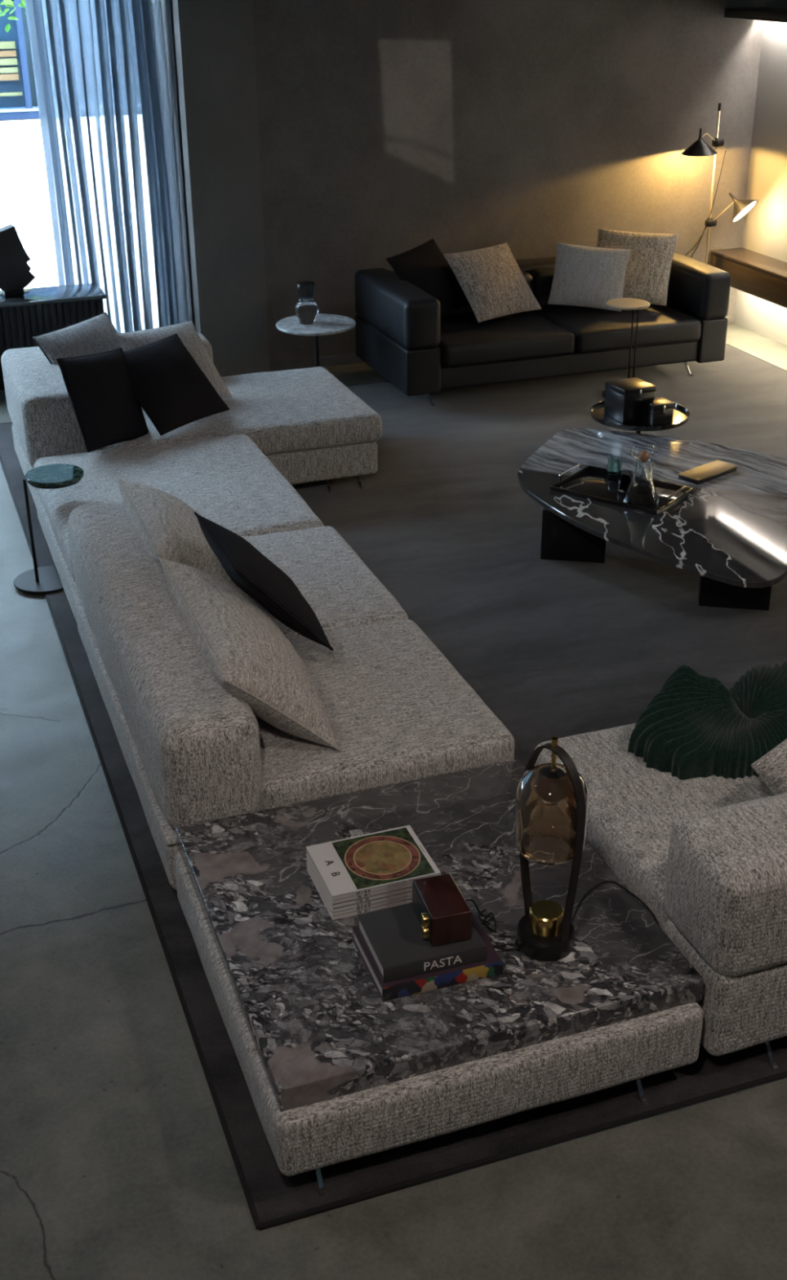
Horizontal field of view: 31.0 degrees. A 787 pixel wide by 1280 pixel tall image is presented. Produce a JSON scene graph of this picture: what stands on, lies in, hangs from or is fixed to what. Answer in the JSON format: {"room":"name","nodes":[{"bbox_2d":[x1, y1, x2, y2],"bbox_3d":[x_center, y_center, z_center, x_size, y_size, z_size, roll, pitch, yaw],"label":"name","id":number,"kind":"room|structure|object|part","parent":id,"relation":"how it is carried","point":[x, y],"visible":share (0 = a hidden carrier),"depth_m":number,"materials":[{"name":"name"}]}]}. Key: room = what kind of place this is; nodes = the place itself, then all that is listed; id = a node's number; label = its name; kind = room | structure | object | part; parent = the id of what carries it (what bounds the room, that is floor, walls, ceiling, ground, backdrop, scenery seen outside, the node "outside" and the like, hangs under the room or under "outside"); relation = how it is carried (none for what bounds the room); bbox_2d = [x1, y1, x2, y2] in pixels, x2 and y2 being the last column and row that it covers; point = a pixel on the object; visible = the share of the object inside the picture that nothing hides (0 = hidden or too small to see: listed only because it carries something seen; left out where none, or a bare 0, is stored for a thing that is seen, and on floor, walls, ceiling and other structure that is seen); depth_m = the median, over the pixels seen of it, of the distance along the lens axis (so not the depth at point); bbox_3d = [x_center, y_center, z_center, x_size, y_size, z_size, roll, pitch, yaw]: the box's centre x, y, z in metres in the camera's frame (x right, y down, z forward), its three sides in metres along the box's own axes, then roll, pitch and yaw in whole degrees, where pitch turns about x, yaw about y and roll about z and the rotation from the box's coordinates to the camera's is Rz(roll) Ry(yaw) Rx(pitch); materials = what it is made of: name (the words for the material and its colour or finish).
{"room":"living room","nodes":[
{"label":"living room","id":0,"kind":"room"},
{"bbox_2d":[0,324,786,1279],"bbox_3d":[-0.178,0.681,4.944,10.400,0.120,13.900,-9,28,-17],"label":"floor","id":1,"kind":"structure","parent":0,"point":[117,1162],"depth_m":3.58,"materials":[{"name":"concrete"}]},
{"bbox_2d":[0,282,106,391],"bbox_3d":[-2.933,-1.965,9.508,2.010,0.600,0.410,-9,28,-17],"label":"base cabinet","id":2,"kind":"object","parent":1,"relation":"on","point":[40,311],"visible":0.52,"depth_m":9.46,"materials":[{"name":"wood"},{"name":"marble"}]},
{"bbox_2d":[0,223,35,297],"bbox_3d":[-2.552,-2.516,9.419,0.307,0.450,0.120,-13,29,-23],"label":"head sculpture","id":3,"kind":"object","parent":2,"relation":"on","point":[15,274],"visible":1,"depth_m":9.40,"materials":[{"name":"black stone"}]},
{"bbox_2d":[164,0,195,326],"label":"window","id":4,"kind":"structure","parent":1,"relation":"on","point":[169,11],"depth_m":9.31,"materials":[{"name":"grey"}]},
{"bbox_2d":[0,343,786,1230],"bbox_3d":[1.072,-0.393,6.927,5.320,0.016,6.576,-9,28,-17],"label":"carpet","id":5,"kind":"object","parent":1,"relation":"on","point":[445,521],"visible":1,"depth_m":6.32,"materials":[{"name":"black carpet"}]},
{"bbox_2d":[13,463,84,593],"bbox_3d":[-1.602,-0.523,6.608,0.394,0.550,0.300,4,27,9],"label":"table","id":6,"kind":"object","parent":5,"relation":"on","point":[45,580],"visible":0.88,"depth_m":6.55,"materials":[{"name":"black metal"}]},
{"bbox_3d":[-1.646,-0.285,6.735,0.300,0.012,0.300,-9,28,-17],"label":"plate","id":7,"kind":"part","parent":6,"relation":"part of","materials":[{"name":"black metal"}]},
{"bbox_2d":[33,434,324,621],"bbox_3d":[-1.051,-0.544,6.780,1.143,0.428,1.389,-9,28,-17],"label":"module","id":8,"kind":"object","parent":5,"relation":"on","point":[228,481],"visible":0.52,"depth_m":6.69,"materials":[{"name":"fabric"}]},
{"bbox_2d":[0,332,382,508],"bbox_3d":[-1.150,-1.262,7.965,1.892,0.659,1.310,-9,28,-17],"label":"sofa","id":9,"kind":"object","parent":5,"relation":"on","point":[306,422],"visible":0.58,"depth_m":7.63,"materials":[{"name":"fabric"}]},
{"bbox_3d":[-1.903,-1.285,7.745,0.345,0.410,1.111,-9,28,-17],"label":"armrest","id":10,"kind":"part","parent":9,"relation":"part of","materials":[{"name":"fabric"}]},
{"bbox_2d":[32,311,124,364],"bbox_3d":[-1.663,-1.547,7.847,0.515,0.401,0.335,-23,34,-37],"label":"throw pillow","id":11,"kind":"object","parent":9,"relation":"on","point":[97,334],"visible":0.42,"depth_m":7.80,"materials":[{"name":"grey fabric"}]},
{"bbox_2d":[56,347,149,452],"bbox_3d":[-1.461,-1.222,7.200,0.234,0.491,0.530,14,30,26],"label":"throw pillow","id":12,"kind":"object","parent":9,"relation":"on","point":[107,411],"visible":1,"depth_m":7.10,"materials":[{"name":"black fabric"}]},
{"bbox_3d":[-1.624,-1.529,8.239,1.162,0.404,0.302,-9,28,-17],"label":"backrest","id":13,"kind":"part","parent":9,"relation":"part of","materials":[{"name":"fabric"}]},
{"bbox_2d":[115,320,232,399],"bbox_3d":[-1.195,-1.498,7.774,0.521,0.389,0.352,-24,35,-38],"label":"throw pillow","id":14,"kind":"object","parent":9,"relation":"on","point":[187,332],"visible":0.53,"depth_m":7.81,"materials":[{"name":"fabric"}]},
{"bbox_2d":[123,333,229,435],"bbox_3d":[-1.179,-1.347,7.461,0.361,0.374,0.516,19,32,34],"label":"throw pillow","id":15,"kind":"object","parent":9,"relation":"on","point":[166,380],"visible":0.91,"depth_m":7.38,"materials":[{"name":"black fabric"}]},
{"bbox_2d":[86,366,382,454],"bbox_3d":[-0.972,-1.251,7.918,1.584,0.180,1.090,-9,28,-17],"label":"seat cushion","id":16,"kind":"object","parent":9,"relation":"on","point":[309,411],"depth_m":7.66,"materials":[{"name":"fabric"}]},
{"bbox_2d":[67,500,514,889],"bbox_3d":[-0.476,0.052,5.303,1.175,0.665,2.038,-9,28,-17],"label":"sofa","id":17,"kind":"object","parent":5,"relation":"on","point":[397,709],"visible":0.72,"depth_m":4.69,"materials":[{"name":"fabric"}]},
{"bbox_3d":[-0.869,0.006,5.123,0.342,0.416,2.037,-9,28,-17],"label":"backrest","id":18,"kind":"part","parent":17,"relation":"part of","materials":[{"name":"fabric"}]},
{"bbox_2d":[115,476,249,597],"bbox_3d":[-0.826,-0.372,5.611,0.367,0.348,0.868,-9,28,-17],"label":"cushion","id":19,"kind":"object","parent":17,"relation":"on","point":[168,528],"visible":0.6,"depth_m":5.38,"materials":[{"name":"fabric"}]},
{"bbox_2d":[157,555,339,751],"bbox_3d":[-0.503,0.029,4.801,0.366,0.348,1.008,-9,28,-17],"label":"cushion","id":20,"kind":"object","parent":17,"relation":"on","point":[242,646],"visible":0.97,"depth_m":4.51,"materials":[{"name":"fabric"}]},
{"bbox_2d":[194,511,333,650],"bbox_3d":[-0.466,-0.213,5.063,0.337,0.377,0.552,-10,28,-19],"label":"throw pillow","id":21,"kind":"object","parent":17,"relation":"on","point":[251,571],"visible":1,"depth_m":4.89,"materials":[{"name":"black fabric"}]},
{"bbox_2d":[243,525,408,639],"bbox_3d":[-0.503,-0.178,5.756,0.878,0.176,1.008,-9,28,-17],"label":"seat cushion","id":22,"kind":"object","parent":17,"relation":"on","point":[341,591],"depth_m":5.70,"materials":[{"name":"fabric"}]},
{"bbox_2d":[254,619,514,810],"bbox_3d":[-0.164,0.238,4.909,0.879,0.178,0.992,-9,28,-17],"label":"seat cushion","id":23,"kind":"object","parent":17,"relation":"on","point":[397,709],"depth_m":4.65,"materials":[{"name":"fabric"}]},
{"bbox_2d":[275,313,355,367],"bbox_3d":[-0.497,-1.814,9.259,0.516,0.507,0.516,-9,28,-17],"label":"side table","id":24,"kind":"object","parent":5,"relation":"on","point":[325,324],"visible":0.67,"depth_m":9.10,"materials":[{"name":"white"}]},
{"bbox_2d":[294,280,318,324],"bbox_3d":[-0.557,-2.154,9.085,0.156,0.256,0.156,-9,28,-17],"label":"glass vase","id":25,"kind":"object","parent":24,"relation":"on","point":[306,309],"visible":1,"depth_m":9.04,"materials":[{"name":"clear glass"}]},
{"bbox_2d":[174,850,702,1198],"bbox_3d":[0.069,0.905,4.029,1.153,0.264,1.211,-9,28,-17],"label":"base","id":26,"kind":"object","parent":5,"relation":"on","point":[314,1136],"visible":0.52,"depth_m":3.50,"materials":[{"name":"fabric"}]},
{"bbox_2d":[175,759,703,1111],"bbox_3d":[0.070,0.748,3.977,1.130,0.070,1.160,-9,28,-17],"label":"marble slab","id":27,"kind":"object","parent":26,"relation":"on","point":[320,1028],"visible":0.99,"depth_m":3.77,"materials":[{"name":"grey stone"}]},
{"bbox_2d":[306,868,412,919],"bbox_3d":[-0.059,0.681,4.020,0.315,0.012,0.252,-9,28,-17],"label":"paperback book","id":28,"kind":"object","parent":27,"relation":"on","point":[410,900],"visible":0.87,"depth_m":3.91,"materials":[{"name":"grey paper"}]},
{"bbox_2d":[306,862,412,916],"bbox_3d":[-0.059,0.669,4.015,0.315,0.012,0.252,-10,28,-17],"label":"paperback book","id":29,"kind":"object","parent":28,"relation":"on","point":[397,900],"visible":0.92,"depth_m":3.90,"materials":[{"name":"grey paper"}]},
{"bbox_2d":[306,861,412,912],"bbox_3d":[-0.058,0.658,4.008,0.315,0.012,0.252,-9,28,-17],"label":"paperback book","id":30,"kind":"object","parent":29,"relation":"on","point":[409,893],"visible":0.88,"depth_m":3.89,"materials":[{"name":"grey paper"}]},
{"bbox_2d":[306,854,412,908],"bbox_3d":[-0.059,0.646,4.003,0.315,0.012,0.252,-9,28,-17],"label":"paperback book","id":31,"kind":"object","parent":30,"relation":"on","point":[409,889],"visible":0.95,"depth_m":3.89,"materials":[{"name":"grey paper"}]},
{"bbox_2d":[306,853,412,904],"bbox_3d":[-0.059,0.634,3.999,0.315,0.012,0.252,-9,28,-17],"label":"paperback book","id":32,"kind":"object","parent":31,"relation":"on","point":[406,886],"visible":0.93,"depth_m":3.89,"materials":[{"name":"grey paper"}]},
{"bbox_2d":[306,825,440,900],"bbox_3d":[-0.059,0.622,3.992,0.315,0.013,0.252,-9,28,-17],"label":"paperback book","id":33,"kind":"object","parent":32,"relation":"on","point":[371,862],"visible":1,"depth_m":3.98,"materials":[{"name":"grey paper"}]},
{"bbox_2d":[331,827,435,889],"bbox_3d":[-0.031,0.612,3.999,0.226,0.001,0.236,-9,28,-17],"label":"picture","id":34,"kind":"object","parent":33,"relation":"on","point":[394,857],"depth_m":3.99},
{"bbox_2d":[386,885,406,891],"bbox_3d":[0.009,0.681,3.900,0.056,0.005,0.001,-9,28,-17],"label":"print","id":35,"kind":"object","parent":32,"relation":"on","point":[402,886],"depth_m":3.90},
{"bbox_2d":[386,889,406,895],"bbox_3d":[0.009,0.694,3.905,0.056,0.005,0.001,-9,28,-17],"label":"print","id":36,"kind":"object","parent":31,"relation":"attached to","point":[404,890],"depth_m":3.90},
{"bbox_2d":[386,901,406,906],"bbox_3d":[0.009,0.729,3.922,0.056,0.005,0.001,-9,28,-17],"label":"print","id":37,"kind":"object","parent":28,"relation":"on","point":[405,901],"depth_m":3.92},
{"bbox_2d":[351,912,502,1001],"bbox_3d":[0.085,0.812,3.721,0.325,0.042,0.263,-9,28,-16],"label":"hardcover book","id":38,"kind":"object","parent":27,"relation":"on","point":[491,966],"visible":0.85,"depth_m":3.62,"materials":[{"name":"multicoloured paper"}]},
{"bbox_2d":[356,903,485,982],"bbox_3d":[0.070,0.774,3.700,0.275,0.044,0.234,-9,28,-16],"label":"hardcover book","id":39,"kind":"object","parent":38,"relation":"on","point":[392,936],"visible":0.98,"depth_m":3.63,"materials":[{"name":"grey paper"}]},
{"bbox_2d":[412,873,471,946],"bbox_3d":[0.117,0.701,3.692,0.123,0.090,0.176,-8,27,-14],"label":"radio","id":40,"kind":"object","parent":39,"relation":"on","point":[443,913],"visible":1,"depth_m":3.63,"materials":[{"name":"brown wood"}]},
{"bbox_3d":[0.073,0.707,3.681,0.004,0.078,0.160,-8,27,-14],"label":"panel","id":41,"kind":"part","parent":40,"relation":"part of","materials":[{"name":"black"}]},
{"bbox_3d":[0.080,0.747,3.643,0.014,0.036,0.036,-8,27,-14],"label":"knob","id":42,"kind":"part","parent":40,"relation":"part of","materials":[{"name":"gold metal"}]},
{"bbox_3d":[0.079,0.714,3.626,0.014,0.036,0.036,-8,27,-14],"label":"knob","id":43,"kind":"part","parent":40,"relation":"part of","materials":[{"name":"gold metal"}]},
{"bbox_2d":[465,898,496,932],"bbox_3d":[0.235,0.734,3.809,0.084,0.103,0.144,21,34,36],"label":"cord","id":44,"kind":"object","parent":27,"relation":"on","point":[474,903],"visible":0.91,"depth_m":3.84,"materials":[{"name":"black plastic"}]},
{"bbox_2d":[514,737,587,961],"bbox_3d":[0.400,0.523,3.634,0.182,0.632,0.182,3,27,7],"label":"table lamp","id":45,"kind":"object","parent":27,"relation":"on","point":[544,934],"visible":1,"depth_m":3.65,"materials":[{"name":"black"}]},
{"bbox_3d":[0.326,0.797,3.728,0.016,0.024,0.024,-9,28,-17],"label":"switch knob","id":46,"kind":"part","parent":45,"relation":"part of","materials":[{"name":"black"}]},
{"bbox_3d":[0.399,0.430,3.588,0.182,0.230,0.182,-9,28,-17],"label":"lamp shade","id":47,"kind":"part","parent":45,"relation":"part of","materials":[{"name":"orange glass"}]},
{"bbox_2d":[570,880,660,927],"bbox_3d":[0.669,0.894,3.941,0.338,0.339,0.272,9,28,18],"label":"cable","id":48,"kind":"object","parent":27,"relation":"on","point":[605,882],"visible":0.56,"depth_m":3.94,"materials":[{"name":"black plastic"}]},
{"bbox_2d":[355,252,730,406],"bbox_3d":[1.001,-2.162,9.678,2.333,0.709,1.086,-9,28,-17],"label":"leather sofa","id":49,"kind":"object","parent":5,"relation":"on","point":[401,333],"visible":0.78,"depth_m":9.35,"materials":[{"name":"black leather"}]},
{"bbox_3d":[0.017,-2.176,9.291,0.254,0.323,1.062,-9,28,-17],"label":"armrest","id":50,"kind":"part","parent":49,"relation":"part of","materials":[{"name":"black leather"}]},
{"bbox_3d":[0.019,-1.909,9.424,0.235,0.294,1.045,-9,28,-17],"label":"arm","id":51,"kind":"part","parent":49,"relation":"part of","materials":[{"name":"black leather"}]},
{"bbox_2d":[386,238,467,316],"bbox_3d":[0.249,-2.391,9.450,0.327,0.442,0.544,19,33,34],"label":"throw pillow","id":52,"kind":"object","parent":49,"relation":"on","point":[424,266],"visible":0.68,"depth_m":9.39,"materials":[{"name":"black fabric"}]},
{"bbox_3d":[0.880,-2.374,10.012,2.022,0.572,0.252,-9,28,-17],"label":"backrest","id":53,"kind":"part","parent":49,"relation":"part of","materials":[{"name":"black leather"}]},
{"bbox_2d":[440,271,533,318],"bbox_3d":[0.504,-2.335,9.645,0.928,0.268,0.179,-9,28,-17],"label":"cushion","id":54,"kind":"object","parent":49,"relation":"on","point":[466,310],"depth_m":9.59,"materials":[{"name":"grey fabric"}]},
{"bbox_2d":[443,242,541,322],"bbox_3d":[0.664,-2.390,9.483,0.547,0.397,0.382,-18,31,-30],"label":"throw pillow","id":55,"kind":"object","parent":49,"relation":"on","point":[491,278],"visible":1,"depth_m":9.41,"materials":[{"name":"fabric"}]},
{"bbox_2d":[437,311,574,368],"bbox_3d":[0.618,-2.025,9.444,0.935,0.168,0.835,-9,28,-17],"label":"seat cushion","id":56,"kind":"object","parent":49,"relation":"on","point":[528,337],"depth_m":9.18,"materials":[{"name":"black leather"}]},
{"bbox_2d":[528,267,566,308],"bbox_3d":[1.379,-2.483,9.922,0.932,0.269,0.179,-9,28,-17],"label":"cushion","id":57,"kind":"object","parent":49,"relation":"on","point":[541,278],"depth_m":9.73,"materials":[{"name":"black leather"}]},
{"bbox_2d":[547,242,630,311],"bbox_3d":[1.324,-2.460,9.622,0.521,0.400,0.258,5,27,11],"label":"throw pillow","id":58,"kind":"object","parent":49,"relation":"on","point":[584,276],"visible":0.96,"depth_m":9.57,"materials":[{"name":"white fabric"}]},
{"bbox_2d":[531,303,701,353],"bbox_3d":[1.499,-2.172,9.723,0.934,0.169,0.834,-9,28,-17],"label":"seat cushion","id":59,"kind":"object","parent":49,"relation":"on","point":[671,326],"depth_m":9.45,"materials":[{"name":"black leather"}]},
{"bbox_2d":[596,228,677,306],"bbox_3d":[1.639,-2.566,9.765,0.560,0.431,0.362,7,27,14],"label":"throw pillow","id":60,"kind":"object","parent":49,"relation":"on","point":[649,264],"visible":0.65,"depth_m":9.69,"materials":[{"name":"beige fabric"}]},
{"bbox_3d":[1.991,-2.238,10.050,0.205,0.294,1.045,-9,28,-17],"label":"arm","id":61,"kind":"part","parent":49,"relation":"part of","materials":[{"name":"black leather"}]},
{"bbox_3d":[1.988,-2.505,9.917,0.223,0.322,1.063,-9,28,-17],"label":"armrest","id":62,"kind":"part","parent":49,"relation":"part of","materials":[{"name":"black leather"}]},
{"bbox_2d":[601,297,649,397],"bbox_3d":[1.501,-1.883,9.218,0.280,0.608,0.280,-9,28,-17],"label":"side table","id":63,"kind":"object","parent":5,"relation":"on","point":[623,304],"visible":0.75,"depth_m":9.11,"materials":[{"name":"black"}]},
{"bbox_2d":[590,400,689,433],"bbox_3d":[1.376,-1.125,8.002,0.550,0.336,0.550,-9,28,-17],"label":"tray table","id":64,"kind":"object","parent":5,"relation":"on","point":[681,415],"visible":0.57,"depth_m":7.82,"materials":[{"name":"black metal"}]},
{"bbox_2d":[604,377,656,422],"bbox_3d":[1.309,-1.329,7.872,0.204,0.184,0.198,-12,29,-22],"label":"gift box","id":65,"kind":"object","parent":64,"relation":"on","point":[624,397],"visible":0.95,"depth_m":7.80,"materials":[{"name":"black leather"}]},
{"bbox_3d":[1.307,-1.399,7.840,0.204,0.030,0.194,-12,29,-22],"label":"lid","id":66,"kind":"part","parent":65,"relation":"part of","materials":[{"name":"black"}]},
{"bbox_2d":[640,397,674,426],"bbox_3d":[1.448,-1.252,7.794,0.139,0.114,0.118,-13,29,-23],"label":"gift box","id":67,"kind":"object","parent":64,"relation":"on","point":[660,411],"visible":1,"depth_m":7.76,"materials":[{"name":"black"}]},
{"bbox_3d":[1.446,-1.290,7.777,0.139,0.030,0.114,-13,29,-23],"label":"lid","id":68,"kind":"part","parent":67,"relation":"part of","materials":[{"name":"black leather"}]},
{"bbox_2d":[517,428,786,610],"bbox_3d":[1.298,-0.593,6.991,1.639,0.287,1.671,14,30,27],"label":"coffee table","id":69,"kind":"object","parent":5,"relation":"on","point":[730,531],"visible":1,"depth_m":6.77,"materials":[{"name":"stone"}]},
{"bbox_3d":[0.878,-0.523,6.892,0.310,0.257,0.120,4,27,10],"label":"leg","id":70,"kind":"part","parent":69,"relation":"part of","materials":[{"name":"black"}]},
{"bbox_2d":[550,462,693,515],"bbox_3d":[1.113,-0.755,6.931,0.588,0.058,0.380,18,32,32],"label":"serving tray","id":71,"kind":"object","parent":69,"relation":"on","point":[592,482],"visible":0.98,"depth_m":6.94,"materials":[{"name":"black metal"}]},
{"bbox_3d":[0.882,-0.837,7.081,0.012,0.041,0.222,18,32,32],"label":"handle","id":72,"kind":"part","parent":71,"relation":"part of","materials":[{"name":"silver metal"}]},
{"bbox_2d":[607,456,622,476],"bbox_3d":[1.107,-0.868,7.109,0.072,0.084,0.072,-9,28,-17],"label":"glass tumbler","id":73,"kind":"object","parent":71,"relation":"on","point":[614,463],"visible":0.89,"depth_m":7.09,"materials":[{"name":"green glass"}]},
{"bbox_2d":[617,470,633,492],"bbox_3d":[1.128,-0.772,6.910,0.076,0.089,0.076,-9,28,-17],"label":"glass tumbler","id":74,"kind":"object","parent":71,"relation":"on","point":[624,477],"visible":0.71,"depth_m":6.88,"materials":[{"name":"grey glass"}]},
{"bbox_2d":[622,444,658,507],"bbox_3d":[1.177,-0.785,6.716,0.172,0.282,0.172,-9,28,-17],"label":"glass decanter","id":75,"kind":"object","parent":71,"relation":"on","point":[641,491],"visible":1,"depth_m":6.69,"materials":[{"name":"clear glass"}]},
{"bbox_2d":[649,462,653,478],"bbox_3d":[1.245,-0.830,7.029,0.072,0.084,0.072,-9,28,-17],"label":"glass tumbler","id":76,"kind":"object","parent":71,"relation":"on","point":[651,464],"visible":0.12,"depth_m":7.00,"materials":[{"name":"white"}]},
{"bbox_3d":[1.345,-0.688,6.773,0.012,0.041,0.222,18,32,32],"label":"handle","id":77,"kind":"part","parent":71,"relation":"part of","materials":[{"name":"grey"}]},
{"bbox_2d":[678,459,737,484],"bbox_3d":[1.577,-0.842,7.132,0.310,0.027,0.124,-21,33,-35],"label":"case","id":78,"kind":"object","parent":69,"relation":"on","point":[698,475],"visible":1,"depth_m":7.10,"materials":[{"name":"gold metal"}]},
{"bbox_3d":[1.542,-0.283,6.397,0.310,0.257,0.120,4,27,10],"label":"leg","id":79,"kind":"part","parent":69,"relation":"part of","materials":[{"name":"black"}]},
{"bbox_2d":[534,723,786,1070],"bbox_3d":[1.292,0.527,4.314,1.425,0.666,1.202,-9,28,-17],"label":"module","id":80,"kind":"object","parent":5,"relation":"on","point":[707,856],"visible":0.62,"depth_m":3.72,"materials":[{"name":"fabric"}]},
{"bbox_2d":[534,723,773,929],"bbox_3d":[1.240,0.469,4.424,1.388,0.179,0.934,-9,28,-17],"label":"seat cushion","id":81,"kind":"object","parent":80,"relation":"on","point":[633,808],"depth_m":4.23,"materials":[{"name":"fabric"}]},
{"bbox_2d":[627,660,786,780],"bbox_3d":[1.201,0.210,4.522,0.946,0.208,0.471,-9,28,-17],"label":"cushion","id":82,"kind":"object","parent":80,"relation":"on","point":[695,726],"visible":0.98,"depth_m":4.42,"materials":[{"name":"green fabric"}]},
{"bbox_3d":[1.437,0.811,4.017,1.409,0.280,0.336,-9,28,-17],"label":"backrest","id":83,"kind":"part","parent":80,"relation":"part of","materials":[{"name":"fabric"}]},
{"bbox_3d":[1.433,0.559,3.889,1.424,0.346,0.362,-9,28,-17],"label":"backrest","id":84,"kind":"part","parent":80,"relation":"part of","materials":[{"name":"fabric"}]},
{"bbox_2d":[751,738,786,795],"bbox_3d":[1.354,0.384,4.141,0.636,0.598,0.252,-13,29,-23],"label":"throw pillow","id":85,"kind":"object","parent":80,"relation":"on","point":[771,767],"visible":0.91,"depth_m":4.07,"materials":[{"name":"fabric"}]},
{"bbox_2d":[681,102,758,263],"bbox_3d":[2.347,-3.014,10.336,0.500,1.649,0.469,20,33,35],"label":"floor lamp","id":86,"kind":"object","parent":1,"relation":"on","point":[700,148],"visible":0.77,"depth_m":10.21,"materials":[{"name":"black metal"}]},
{"bbox_3d":[2.173,-3.519,10.077,0.250,0.131,0.250,-25,35,-34],"label":"lamp shade","id":87,"kind":"part","parent":86,"relation":"part of","materials":[{"name":"black metal"}]},
{"bbox_3d":[2.336,-3.037,10.416,0.306,0.385,0.060,7,28,16],"label":"arm","id":88,"kind":"part","parent":86,"relation":"part of","materials":[{"name":"gold metal"}]},
{"bbox_3d":[2.286,-3.559,10.153,0.290,0.137,0.013,-18,31,-32],"label":"arm","id":89,"kind":"part","parent":86,"relation":"part of","materials":[{"name":"gold metal"}]},
{"bbox_3d":[2.495,-3.146,10.265,0.141,0.240,0.240,52,44,6],"label":"lamp shade","id":90,"kind":"part","parent":86,"relation":"part of","materials":[{"name":"white"}]},
{"bbox_2d":[733,201,755,221],"bbox_3d":[2.535,-3.095,10.258,0.002,0.200,0.200,52,44,6],"label":"diffuser","id":91,"kind":"object","parent":86,"relation":"attached to","point":[744,209],"depth_m":10.22,"materials":[{"name":"white plastic"}]},
{"bbox_2d":[252,0,765,362],"bbox_3d":[0.929,-4.114,9.712,3.960,4.200,0.200,-9,28,-17],"label":"wall","id":92,"kind":"structure","parent":0,"point":[388,128],"depth_m":9.80,"materials":[{"name":"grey paint"}]},
{"bbox_2d":[160,0,270,377],"bbox_3d":[-1.338,-3.990,9.507,0.470,4.200,1.420,-9,28,-17],"label":"wall","id":93,"kind":"structure","parent":92,"relation":"attached to","point":[214,39],"depth_m":9.25,"materials":[{"name":"grey paint"}]},
{"bbox_2d":[269,314,735,371],"bbox_3d":[0.889,-2.204,10.511,3.760,0.070,0.016,-9,28,-17],"label":"baseboard","id":94,"kind":"structure","parent":92,"relation":"attached to","point":[351,358],"depth_m":10.05,"materials":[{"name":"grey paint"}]},
{"bbox_2d":[734,0,786,346],"bbox_3d":[4.840,-1.764,4.913,0.200,4.200,12.500,-9,28,-17],"label":"wall","id":95,"kind":"structure","parent":0,"point":[765,226],"depth_m":10.36,"materials":[{"name":"grey paint"}]},
{"bbox_2d":[710,247,786,308],"bbox_3d":[3.386,-1.804,8.675,0.280,0.225,5.105,-9,28,-17],"label":"shelf","id":96,"kind":"object","parent":95,"relation":"attached to","point":[757,274],"visible":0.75,"depth_m":10.32,"materials":[{"name":"brown wood"}]},
{"bbox_2d":[724,6,786,22],"bbox_3d":[3.745,-2.865,6.882,0.340,0.084,7.480,-9,28,-17],"label":"shelf","id":97,"kind":"object","parent":95,"relation":"attached to","point":[765,14],"visible":1,"depth_m":9.67,"materials":[{"name":"black wood"}]},
{"bbox_3d":[-0.276,-3.143,2.899,10.600,0.150,14.100,-9,28,-17],"label":"ceiling","id":98,"kind":"structure","parent":0,"visible":0},
{"bbox_2d":[24,0,187,333],"bbox_3d":[-2.178,-3.864,9.269,1.423,4.178,0.387,-3,27,-5],"label":"sheer curtain","id":99,"kind":"object","parent":98,"relation":"hanging from","point":[100,67],"visible":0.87,"depth_m":9.57,"materials":[{"name":"white fabric"}]},
{"label":"outside","id":100,"kind":"structure","parent":0,"visible":0},
{"bbox_2d":[0,0,26,32],"bbox_3d":[-4.392,-6.058,11.843,3.126,2.156,0.480,-9,28,-17],"label":"leafy branch","id":101,"kind":"object","parent":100,"point":[8,3],"visible":0.28,"depth_m":12.41,"materials":[{"name":"green plant"}]},
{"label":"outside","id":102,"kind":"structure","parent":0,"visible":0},
{"bbox_2d":[0,118,58,290],"bbox_3d":[-9.401,-9.085,24.869,60.000,0.180,34.100,-9,28,-17],"label":"ground","id":103,"kind":"structure","parent":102,"point":[24,202],"depth_m":16.79,"materials":[{"name":"white"}]},
{"bbox_2d":[0,0,39,119],"bbox_3d":[-5.165,-14.981,21.797,40.000,13.000,0.830,-9,28,-17],"label":"building","id":104,"kind":"structure","parent":103,"relation":"on","point":[18,94],"depth_m":23.76,"materials":[{"name":"blue"}]},
{"bbox_2d":[0,120,40,128],"bbox_3d":[-8.425,-7.993,22.363,60.000,0.080,0.300,-9,28,-17],"label":"kerb","id":105,"kind":"object","parent":103,"relation":"on","point":[27,123],"depth_m":23.00,"materials":[{"name":"white concrete"}]}
]}

